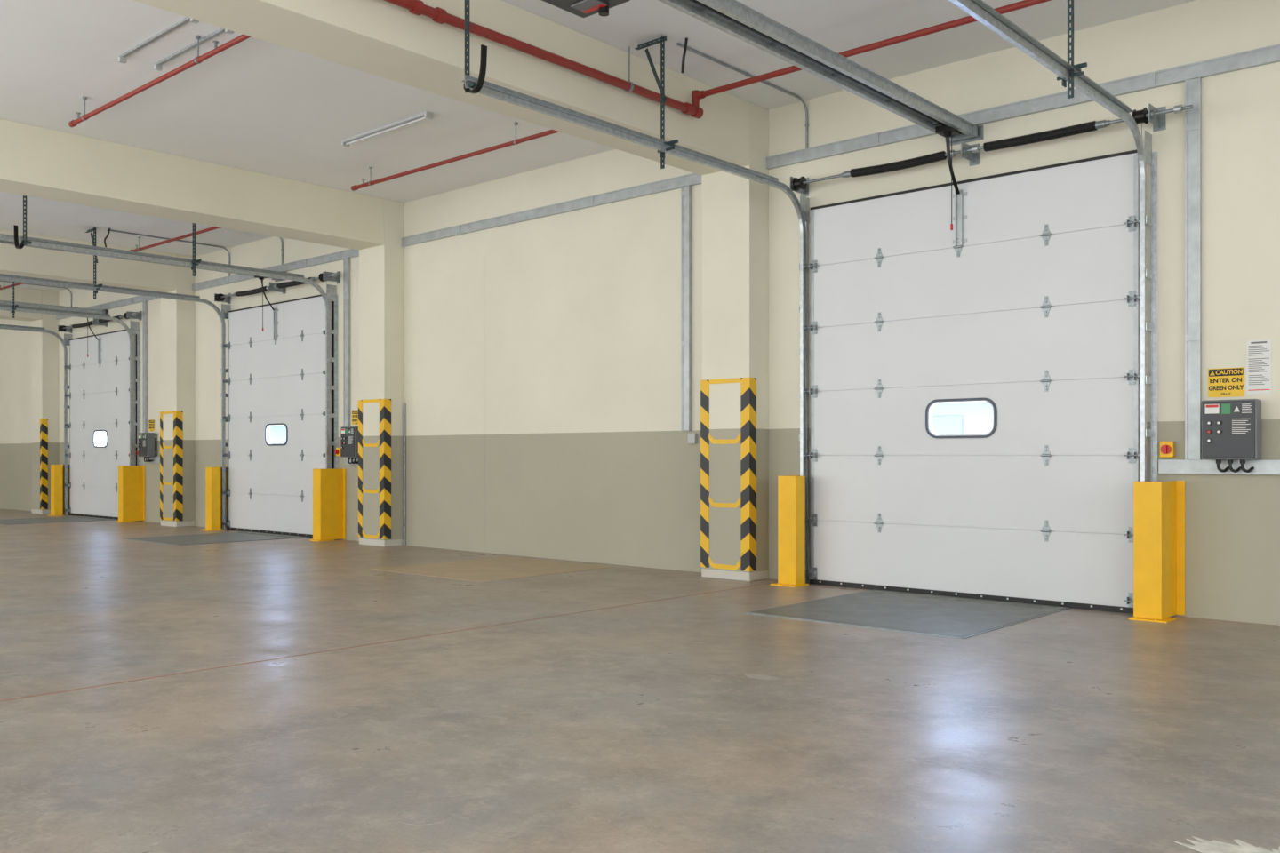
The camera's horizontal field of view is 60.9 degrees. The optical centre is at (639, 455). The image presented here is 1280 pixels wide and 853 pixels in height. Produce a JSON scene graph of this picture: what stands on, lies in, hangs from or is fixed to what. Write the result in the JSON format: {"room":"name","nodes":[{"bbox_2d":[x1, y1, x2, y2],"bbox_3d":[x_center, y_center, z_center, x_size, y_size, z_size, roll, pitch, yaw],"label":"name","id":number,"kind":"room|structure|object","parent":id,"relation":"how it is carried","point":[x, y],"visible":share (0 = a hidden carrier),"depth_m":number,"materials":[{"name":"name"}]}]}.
{"room":"warehouse loading dock","nodes":[
{"label":"warehouse loading dock","id":0,"kind":"room"},
{"bbox_2d":[0,0,1196,291],"bbox_3d":[-11.020,-3.560,7.173,42.400,0.200,22.450,0,0,42],"label":"ceiling","id":1,"kind":"structure","parent":0,"point":[256,105],"depth_m":10.19,"materials":[{"name":"paint"}]},
{"bbox_2d":[0,280,23,290],"bbox_3d":[-10.935,-3.345,19.922,4.805,0.230,0.058,0,0,42],"label":"pipe","id":2,"kind":"object","parent":1,"relation":"hanging from","point":[17,284],"visible":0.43,"depth_m":21.03,"materials":[{"name":"red metal"}]},
{"bbox_2d":[0,285,41,321],"bbox_3d":[-19.934,-3.150,14.861,0.600,0.620,21.670,0,0,42],"label":"concrete beam","id":3,"kind":"structure","parent":1,"relation":"attached to","point":[28,295],"depth_m":22.50,"materials":[{"name":"paint"}]},
{"bbox_2d":[0,280,71,306],"bbox_3d":[-12.419,-3.220,21.794,0.036,0.489,1.981,0,0,42],"label":"conduit","id":4,"kind":"object","parent":1,"relation":"attached to","point":[0,281],"visible":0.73,"depth_m":22.19,"materials":[{"name":"metal"}]},
{"bbox_2d":[0,300,108,357],"bbox_3d":[-12.230,-2.685,19.568,0.382,1.550,5.049,0,0,42],"label":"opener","id":5,"kind":"object","parent":1,"relation":"hanging from","point":[4,302],"visible":0.73,"depth_m":20.75,"materials":[{"name":"grey metal"}]},
{"bbox_2d":[0,229,175,292],"bbox_3d":[-15.410,-3.150,10.830,0.600,0.620,21.670,0,0,42],"label":"concrete beam","id":6,"kind":"structure","parent":1,"relation":"attached to","point":[28,261],"depth_m":17.61,"materials":[{"name":"paint"}]},
{"bbox_2d":[104,227,110,247],"bbox_3d":[-8.104,-3.307,16.534,0.044,0.307,0.116,0,0,17],"label":"cable","id":7,"kind":"object","parent":1,"relation":"hanging from","point":[108,235],"visible":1,"depth_m":16.52,"materials":[{"name":"black rubber"}]},
{"bbox_2d":[0,233,287,331],"bbox_3d":[-7.302,-2.685,15.178,0.382,1.550,5.049,0,0,42],"label":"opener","id":8,"kind":"object","parent":1,"relation":"hanging from","point":[8,239],"visible":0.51,"depth_m":15.49,"materials":[{"name":"grey metal"}]},
{"bbox_2d":[118,16,199,63],"bbox_3d":[-3.988,-3.430,8.978,1.400,0.060,0.056,0,0,42],"label":"tube light","id":9,"kind":"object","parent":1,"relation":"attached to","point":[122,58],"visible":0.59,"depth_m":8.98,"materials":[{"name":"metal"}]},
{"bbox_2d":[68,34,251,127],"bbox_3d":[-3.953,-3.345,9.254,4.425,0.230,0.058,0,0,42],"label":"pipe","id":10,"kind":"object","parent":1,"relation":"hanging from","point":[198,60],"visible":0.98,"depth_m":9.34,"materials":[{"name":"red metal"}]},
{"bbox_2d":[107,229,230,276],"bbox_3d":[-7.491,-3.220,17.403,0.036,0.489,1.981,0,0,42],"label":"conduit","id":11,"kind":"object","parent":1,"relation":"attached to","point":[108,229],"visible":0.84,"depth_m":17.49,"materials":[{"name":"metal"}]},
{"bbox_2d":[129,226,221,251],"bbox_3d":[-6.396,-3.345,15.877,4.765,0.230,0.058,0,0,42],"label":"pipe","id":12,"kind":"object","parent":1,"relation":"hanging from","point":[137,249],"visible":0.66,"depth_m":16.48,"materials":[{"name":"red metal"}]},
{"bbox_2d":[0,119,383,249],"bbox_3d":[-10.885,-3.150,6.799,0.600,0.620,21.670,0,0,42],"label":"concrete beam","id":13,"kind":"structure","parent":1,"relation":"attached to","point":[36,161],"depth_m":12.62,"materials":[{"name":"paint"}]},
{"bbox_2d":[153,27,233,71],"bbox_3d":[-3.777,-3.430,9.178,1.350,0.060,0.056,0,0,42],"label":"tube light","id":14,"kind":"object","parent":1,"relation":"attached to","point":[157,66],"visible":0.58,"depth_m":9.20,"materials":[{"name":"metal"}]},
{"bbox_2d":[279,237,283,263],"bbox_3d":[-7.781,-3.220,14.567,0.036,0.489,6.601,0,0,42],"label":"conduit","id":15,"kind":"object","parent":1,"relation":"attached to","point":[282,249],"visible":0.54,"depth_m":17.01,"materials":[{"name":"metal"}]},
{"bbox_2d":[341,111,432,146],"bbox_3d":[-2.687,-3.430,11.475,1.520,0.060,0.085,0,0,42],"label":"tube light","id":16,"kind":"object","parent":1,"relation":"attached to","point":[345,142],"visible":1,"depth_m":11.40,"materials":[{"name":"metal"}]},
{"bbox_2d":[133,0,749,175],"bbox_3d":[-6.361,-3.150,2.767,0.600,0.620,21.670,0,0,42],"label":"concrete beam","id":17,"kind":"structure","parent":1,"relation":"attached to","point":[381,38],"depth_m":8.37,"materials":[{"name":"paint"}]},
{"bbox_2d":[351,122,559,191],"bbox_3d":[-1.800,-3.345,11.783,4.575,0.230,0.058,0,0,42],"label":"pipe","id":18,"kind":"object","parent":1,"relation":"hanging from","point":[516,141],"visible":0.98,"depth_m":11.96,"materials":[{"name":"red metal"}]},
{"bbox_2d":[383,0,703,118],"bbox_3d":[-4.134,-3.265,4.681,0.100,0.390,14.050,0,0,42],"label":"pipe","id":19,"kind":"object","parent":1,"relation":"hanging from","point":[439,15],"visible":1,"depth_m":8.46,"materials":[{"name":"red metal"}]},
{"bbox_2d":[680,38,687,72],"bbox_3d":[0.362,-3.307,8.991,0.044,0.307,0.116,0,0,17],"label":"cable","id":20,"kind":"object","parent":1,"relation":"hanging from","point":[686,39],"visible":1,"depth_m":8.97,"materials":[{"name":"black rubber"}]},
{"bbox_2d":[676,42,808,148],"bbox_3d":[0.976,-3.220,9.859,0.036,0.489,1.981,0,0,42],"label":"conduit","id":21,"kind":"object","parent":1,"relation":"attached to","point":[677,44],"visible":1,"depth_m":10.04,"materials":[{"name":"metal"}]},
{"bbox_2d":[541,0,983,230],"bbox_3d":[1.164,-2.685,7.634,0.382,1.550,5.049,0,0,42],"label":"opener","id":22,"kind":"object","parent":1,"relation":"hanging from","point":[733,18],"visible":1,"depth_m":7.67,"materials":[{"name":"metal"}]},
{"bbox_2d":[695,0,1051,99],"bbox_3d":[2.627,-3.342,7.999,5.640,0.235,0.068,0,0,42],"label":"pipe","id":23,"kind":"object","parent":1,"relation":"hanging from","point":[701,94],"visible":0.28,"depth_m":8.59,"materials":[{"name":"red metal"}]},
{"bbox_2d":[0,508,1279,852],"bbox_3d":[-11.020,1.340,7.173,42.400,0.200,22.450,0,0,42],"label":"floor","id":24,"kind":"structure","parent":0,"point":[639,728],"depth_m":5.21,"materials":[{"name":"concrete"}]},
{"bbox_2d":[31,289,58,514],"bbox_3d":[-12.617,-1.110,23.074,0.600,4.700,0.330,0,0,42],"label":"concrete column","id":25,"kind":"structure","parent":24,"relation":"on","point":[44,346],"depth_m":22.91,"materials":[{"name":"paint"}]},
{"bbox_2d":[40,418,47,509],"bbox_3d":[-12.503,0.190,22.822,0.106,1.900,0.116,0,0,42],"label":"guard","id":26,"kind":"object","parent":25,"relation":"attached to","point":[44,422],"visible":1,"depth_m":22.79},
{"bbox_2d":[47,464,69,516],"bbox_3d":[-11.910,0.720,22.372,0.280,1.040,0.432,0,0,42],"label":"guard","id":27,"kind":"object","parent":24,"relation":"on","point":[57,471],"visible":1,"depth_m":22.25,"materials":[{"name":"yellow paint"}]},
{"bbox_2d":[0,516,116,525],"bbox_3d":[-11.245,1.232,20.586,1.800,0.018,1.960,0,0,42],"label":"dock leveler","id":28,"kind":"object","parent":24,"relation":"on","point":[68,519],"visible":0.98,"depth_m":20.52,"materials":[{"name":"metal"}]},
{"bbox_2d":[115,465,144,522],"bbox_3d":[-9.468,0.720,20.197,0.280,1.040,0.432,0,0,42],"label":"guard","id":29,"kind":"object","parent":24,"relation":"on","point":[131,478],"visible":1,"depth_m":20.13,"materials":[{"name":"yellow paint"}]},
{"bbox_2d":[160,254,194,527],"bbox_3d":[-8.092,-1.110,19.043,0.600,4.700,0.330,0,0,42],"label":"concrete column","id":30,"kind":"structure","parent":24,"relation":"on","point":[177,316],"depth_m":18.87,"materials":[{"name":"paint"}]},
{"bbox_2d":[160,410,183,521],"bbox_3d":[-8.168,0.190,18.959,0.612,1.900,0.116,0,0,42],"label":"guard","id":31,"kind":"object","parent":30,"relation":"attached to","point":[177,482],"visible":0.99,"depth_m":18.77,"materials":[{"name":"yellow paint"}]},
{"bbox_2d":[200,466,227,531],"bbox_3d":[-6.982,0.720,17.982,0.280,1.040,0.432,0,0,42],"label":"guard","id":32,"kind":"object","parent":24,"relation":"on","point":[212,475],"visible":0.81,"depth_m":17.85,"materials":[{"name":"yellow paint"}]},
{"bbox_2d":[122,531,306,545],"bbox_3d":[-6.317,1.232,16.195,1.800,0.018,1.960,0,0,42],"label":"dock leveler","id":33,"kind":"object","parent":24,"relation":"on","point":[243,536],"visible":1,"depth_m":16.13,"materials":[{"name":"metal"}]},
{"bbox_2d":[309,468,345,542],"bbox_3d":[-4.541,0.720,15.806,0.280,1.040,0.432,0,0,42],"label":"guard","id":34,"kind":"object","parent":24,"relation":"on","point":[329,485],"visible":1,"depth_m":15.75,"materials":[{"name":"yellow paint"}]},
{"bbox_2d":[359,199,404,546],"bbox_3d":[-3.568,-1.110,15.012,0.600,4.700,0.330,0,0,42],"label":"concrete column","id":35,"kind":"structure","parent":24,"relation":"on","point":[381,268],"depth_m":14.85,"materials":[{"name":"paint"}]},
{"bbox_2d":[358,399,391,539],"bbox_3d":[-3.643,0.190,14.927,0.612,1.900,0.116,0,0,42],"label":"guard","id":36,"kind":"object","parent":35,"relation":"attached to","point":[384,441],"visible":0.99,"depth_m":14.74,"materials":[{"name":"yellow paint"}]},
{"bbox_2d":[0,582,776,701],"bbox_3d":[-5.522,1.239,2.897,0.016,0.001,20.980,0,0,42],"label":"joint","id":37,"kind":"object","parent":24,"relation":"on","point":[774,582],"depth_m":6.88,"materials":[{"name":"concrete"}]},
{"bbox_2d":[395,807,450,825],"bbox_3d":[-0.756,1.239,3.721,0.194,0.001,0.145,0,0,42],"label":"ring","id":38,"kind":"object","parent":24,"relation":"on","point":[416,807],"visible":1,"depth_m":3.69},
{"bbox_2d":[371,556,613,582],"bbox_3d":[-1.598,1.238,11.924,1.850,0.003,1.920,0,0,42],"label":"floor patch","id":39,"kind":"object","parent":24,"relation":"on","point":[484,570],"visible":1,"depth_m":11.78,"materials":[{"name":"brown concrete"}]},
{"bbox_2d":[701,102,768,581],"bbox_3d":[0.957,-1.110,10.980,0.600,4.700,0.330,0,0,42],"label":"concrete column","id":40,"kind":"structure","parent":24,"relation":"on","point":[735,209],"depth_m":10.83,"materials":[{"name":"paint"}]},
{"bbox_2d":[700,377,756,571],"bbox_3d":[0.882,0.190,10.896,0.612,1.900,0.116,0,0,42],"label":"guard","id":41,"kind":"object","parent":40,"relation":"attached to","point":[748,435],"visible":1,"depth_m":10.71,"materials":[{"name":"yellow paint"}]},
{"bbox_2d":[744,673,779,679],"bbox_3d":[0.683,1.240,6.074,0.241,0.001,0.129,0,0,42],"label":"floor patch","id":42,"kind":"object","parent":24,"relation":"on","point":[750,676],"depth_m":6.08,"materials":[{"name":"grey concrete"}]},
{"bbox_2d":[770,475,808,587],"bbox_3d":[1.485,0.720,10.438,0.280,1.040,0.432,0,0,42],"label":"guard","id":43,"kind":"object","parent":24,"relation":"on","point":[791,489],"visible":0.98,"depth_m":10.30,"materials":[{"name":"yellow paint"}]},
{"bbox_2d":[745,589,1070,639],"bbox_3d":[2.150,1.232,8.652,1.800,0.018,1.960,0,0,42],"label":"dock leveler","id":44,"kind":"object","parent":24,"relation":"on","point":[958,618],"visible":1,"depth_m":8.50,"materials":[{"name":"metal"}]},
{"bbox_2d":[1128,480,1184,623],"bbox_3d":[3.926,0.720,8.262,0.280,1.040,0.432,0,0,42],"label":"guard","id":45,"kind":"object","parent":24,"relation":"on","point":[1158,507],"visible":1,"depth_m":8.18,"materials":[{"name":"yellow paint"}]},
{"bbox_2d":[1173,836,1279,852],"bbox_3d":[1.900,1.239,3.062,0.851,0.002,0.933,0,0,42],"label":"paint spill","id":46,"kind":"object","parent":24,"relation":"on","point":[1212,846],"visible":1,"depth_m":3.43,"materials":[{"name":"white paint"}]},
{"bbox_2d":[0,0,1279,625],"bbox_3d":[-3.636,-1.110,15.461,42.000,4.700,0.250,0,0,42],"label":"wall","id":47,"kind":"structure","parent":0,"point":[588,458],"depth_m":11.97,"materials":[{"name":"paint"}]},
{"bbox_2d":[0,324,71,515],"bbox_3d":[-13.245,-1.110,20.978,0.416,4.700,4.287,0,0,39],"label":"door track","id":48,"kind":"object","parent":47,"relation":"attached to","point":[68,337],"visible":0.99,"depth_m":22.41,"materials":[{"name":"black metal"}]},
{"bbox_2d":[0,281,140,465],"bbox_3d":[-10.818,-1.110,18.820,0.255,4.700,4.287,0,0,44],"label":"door track","id":49,"kind":"object","parent":47,"relation":"attached to","point":[135,329],"visible":0.81,"depth_m":20.31,"materials":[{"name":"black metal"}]},
{"bbox_2d":[57,311,141,506],"bbox_3d":[-10.565,-0.780,21.292,3.585,3.840,0.260,0,0,42],"label":"shaft","id":50,"kind":"object","parent":47,"relation":"attached to","point":[128,315],"visible":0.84,"depth_m":21.32,"materials":[{"name":"metal"}]},
{"bbox_2d":[64,328,136,519],"bbox_3d":[-10.626,-0.570,21.416,3.090,3.620,0.156,0,0,42],"label":"door","id":51,"kind":"structure","parent":47,"relation":"in","point":[99,396],"depth_m":21.43,"materials":[{"name":"white metal"}]},
{"bbox_2d":[56,296,160,319],"bbox_3d":[-10.264,-2.915,21.161,5.454,0.116,0.054,0,0,42],"label":"cable tray","id":52,"kind":"object","parent":47,"relation":"attached to","point":[139,299],"visible":0.49,"depth_m":20.90,"materials":[{"name":"silver metal"}]},
{"bbox_2d":[0,226,231,529],"bbox_3d":[-8.317,-1.110,16.587,0.416,4.700,4.287,0,0,39],"label":"door track","id":53,"kind":"object","parent":47,"relation":"attached to","point":[223,314],"visible":0.91,"depth_m":17.37,"materials":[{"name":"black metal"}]},
{"bbox_2d":[142,301,147,432],"bbox_3d":[-9.188,-1.410,20.203,0.106,2.890,0.054,0,0,42],"label":"cable tray","id":54,"kind":"object","parent":47,"relation":"attached to","point":[144,303],"visible":0.96,"depth_m":20.18,"materials":[{"name":"silver metal"}]},
{"bbox_2d":[137,432,157,462],"bbox_3d":[-9.034,-0.138,19.955,0.370,0.535,0.220,0,0,42],"label":"control box","id":55,"kind":"object","parent":47,"relation":"attached to","point":[146,442],"visible":1,"depth_m":19.85,"materials":[{"name":"grey metal"}]},
{"bbox_2d":[148,419,154,431],"bbox_3d":[-9.010,-0.542,20.076,0.245,0.215,0.006,0,0,42],"label":"caution sign","id":56,"kind":"object","parent":47,"relation":"attached to","point":[151,422],"visible":1,"depth_m":20.08,"materials":[{"name":"yellow"}]},
{"bbox_2d":[143,456,159,463],"bbox_3d":[-8.723,0.090,19.788,1.327,0.106,0.054,0,0,42],"label":"cable tray","id":57,"kind":"object","parent":47,"relation":"attached to","point":[156,460],"visible":0.39,"depth_m":19.92,"materials":[{"name":"silver metal"}]},
{"bbox_2d":[13,195,337,469],"bbox_3d":[-5.891,-1.110,14.430,0.255,4.700,4.287,0,0,44],"label":"door track","id":58,"kind":"object","parent":47,"relation":"attached to","point":[331,295],"visible":0.79,"depth_m":14.84,"materials":[{"name":"metal"}]},
{"bbox_2d":[192,248,359,290],"bbox_3d":[-5.739,-2.915,17.130,5.454,0.116,0.054,0,0,42],"label":"cable tray","id":59,"kind":"object","parent":47,"relation":"attached to","point":[348,253],"visible":0.71,"depth_m":16.79,"materials":[{"name":"silver metal"}]},
{"bbox_2d":[214,271,340,518],"bbox_3d":[-5.638,-0.780,16.901,3.585,3.840,0.260,0,0,42],"label":"shaft","id":60,"kind":"object","parent":47,"relation":"attached to","point":[326,276],"visible":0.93,"depth_m":16.89,"materials":[{"name":"metal"}]},
{"bbox_2d":[222,295,334,537],"bbox_3d":[-5.698,-0.570,17.025,3.090,3.620,0.156,0,0,42],"label":"door","id":61,"kind":"structure","parent":47,"relation":"in","point":[276,374],"depth_m":17.01,"materials":[{"name":"white metal"}]},
{"bbox_2d":[335,448,340,456],"bbox_3d":[-4.414,-0.043,15.919,0.100,0.125,0.099,0,0,42],"label":"switch","id":62,"kind":"object","parent":47,"relation":"attached to","point":[338,450],"visible":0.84,"depth_m":15.89,"materials":[{"name":"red plastic"}]},
{"bbox_2d":[343,257,350,426],"bbox_3d":[-4.261,-1.410,15.812,0.106,2.890,0.054,0,0,42],"label":"cable tray","id":63,"kind":"object","parent":47,"relation":"attached to","point":[346,261],"visible":0.79,"depth_m":15.79,"materials":[{"name":"silver metal"}]},
{"bbox_2d":[340,426,358,463],"bbox_3d":[-4.106,-0.138,15.564,0.370,0.535,0.220,0,0,42],"label":"control box","id":64,"kind":"object","parent":47,"relation":"attached to","point":[348,435],"visible":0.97,"depth_m":15.47,"materials":[{"name":"grey metal"}]},
{"bbox_2d":[344,457,358,464],"bbox_3d":[-3.996,0.090,15.579,0.787,0.106,0.051,0,0,42],"label":"cable tray","id":65,"kind":"object","parent":47,"relation":"attached to","point":[346,462],"visible":0.31,"depth_m":15.75,"materials":[{"name":"silver metal"}]},
{"bbox_2d":[352,409,358,424],"bbox_3d":[-4.082,-0.542,15.686,0.245,0.215,0.006,0,0,42],"label":"caution sign","id":66,"kind":"object","parent":47,"relation":"attached to","point":[355,412],"visible":0.74,"depth_m":15.71,"materials":[{"name":"yellow"}]},
{"bbox_2d":[483,255,484,552],"bbox_3d":[-1.977,-0.650,13.813,0.008,3.780,0.004,0,0,42],"label":"seam","id":67,"kind":"structure","parent":47,"relation":"attached to","point":[484,255],"depth_m":13.81,"materials":[{"name":"paint"}]},
{"bbox_2d":[401,173,701,246],"bbox_3d":[-1.214,-2.915,13.098,5.454,0.116,0.054,0,0,42],"label":"cable tray","id":68,"kind":"object","parent":47,"relation":"attached to","point":[693,179],"visible":0.79,"depth_m":12.83,"materials":[{"name":"silver metal"}]},
{"bbox_2d":[461,0,809,583],"bbox_3d":[0.150,-1.110,9.043,0.416,4.700,4.287,0,0,39],"label":"door track","id":69,"kind":"object","parent":47,"relation":"attached to","point":[472,84],"visible":0.98,"depth_m":9.06,"materials":[{"name":"metal"}]},
{"bbox_2d":[680,185,691,431],"bbox_3d":[0.496,-1.558,11.575,0.106,2.595,0.054,0,0,42],"label":"cable tray","id":70,"kind":"object","parent":47,"relation":"attached to","point":[685,191],"visible":1,"depth_m":11.55,"materials":[{"name":"silver metal"}]},
{"bbox_2d":[688,432,697,443],"bbox_3d":[0.557,-0.175,11.524,0.100,0.110,0.050,0,0,42],"label":"junction box","id":71,"kind":"object","parent":47,"relation":"attached to","point":[692,438],"visible":1,"depth_m":11.50,"materials":[{"name":"plastic"}]},
{"bbox_2d":[803,149,1140,614],"bbox_3d":[2.769,-0.570,9.482,3.090,3.620,0.156,0,0,42],"label":"door","id":72,"kind":"structure","parent":47,"relation":"in","point":[1028,308],"depth_m":9.31,"materials":[{"name":"white metal"}]},
{"bbox_2d":[789,103,1192,573],"bbox_3d":[2.829,-0.780,9.358,3.585,3.840,0.260,0,0,42],"label":"shaft","id":73,"kind":"object","parent":47,"relation":"attached to","point":[1156,116],"visible":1,"depth_m":9.10,"materials":[{"name":"metal"}]},
{"bbox_2d":[766,43,1279,169],"bbox_3d":[4.554,-2.915,7.959,8.784,0.116,0.054,0,0,42],"label":"cable tray","id":74,"kind":"object","parent":47,"relation":"attached to","point":[1268,54],"visible":1,"depth_m":8.98,"materials":[{"name":"silver metal"}]},
{"bbox_2d":[948,0,1157,481],"bbox_3d":[2.576,-1.110,6.886,0.255,4.700,4.287,0,0,44],"label":"door track","id":75,"kind":"object","parent":47,"relation":"attached to","point":[1072,74],"visible":0.87,"depth_m":8.38,"materials":[{"name":"metal"}]},
{"bbox_2d":[1159,441,1175,457],"bbox_3d":[4.053,-0.043,8.375,0.100,0.125,0.099,0,0,42],"label":"switch","id":76,"kind":"object","parent":47,"relation":"attached to","point":[1166,449],"visible":1,"depth_m":8.35,"materials":[{"name":"yellow paint"}]},
{"bbox_2d":[1184,77,1201,459],"bbox_3d":[4.206,-1.410,8.269,0.106,2.890,0.054,0,0,42],"label":"cable tray","id":77,"kind":"object","parent":47,"relation":"attached to","point":[1193,87],"visible":1,"depth_m":8.25,"materials":[{"name":"silver metal"}]},
{"bbox_2d":[1158,459,1279,474],"bbox_3d":[5.295,0.090,7.299,3.405,0.106,0.054,0,0,42],"label":"cable tray","id":78,"kind":"object","parent":47,"relation":"attached to","point":[1164,466],"visible":1,"depth_m":8.17,"materials":[{"name":"silver metal"}]},
{"bbox_2d":[1208,367,1244,397],"bbox_3d":[4.385,-0.542,8.142,0.245,0.215,0.006,0,0,42],"label":"caution sign","id":79,"kind":"object","parent":47,"relation":"attached to","point":[1224,382],"visible":1,"depth_m":8.14,"materials":[{"name":"yellow plastic"}]},
{"bbox_2d":[1201,399,1261,472],"bbox_3d":[4.360,-0.138,8.021,0.370,0.535,0.220,0,0,42],"label":"control box","id":80,"kind":"object","parent":47,"relation":"attached to","point":[1231,429],"visible":1,"depth_m":7.94,"materials":[{"name":"grey plastic"}]},
{"bbox_2d":[1246,339,1271,394],"bbox_3d":[4.550,-0.645,7.997,0.165,0.400,0.004,0,0,42],"label":"notice","id":81,"kind":"object","parent":47,"relation":"attached to","point":[1259,353],"visible":1,"depth_m":8.00,"materials":[{"name":"grey paper"}]},
{"label":"outside","id":82,"kind":"structure","parent":0,"visible":0},
{"bbox_2d":[269,401,992,443],"bbox_3d":[-3.868,-0.010,30.233,42.600,2.500,1.000,0,0,42],"label":"neighbouring building","id":83,"kind":"structure","parent":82,"point":[976,418],"depth_m":21.23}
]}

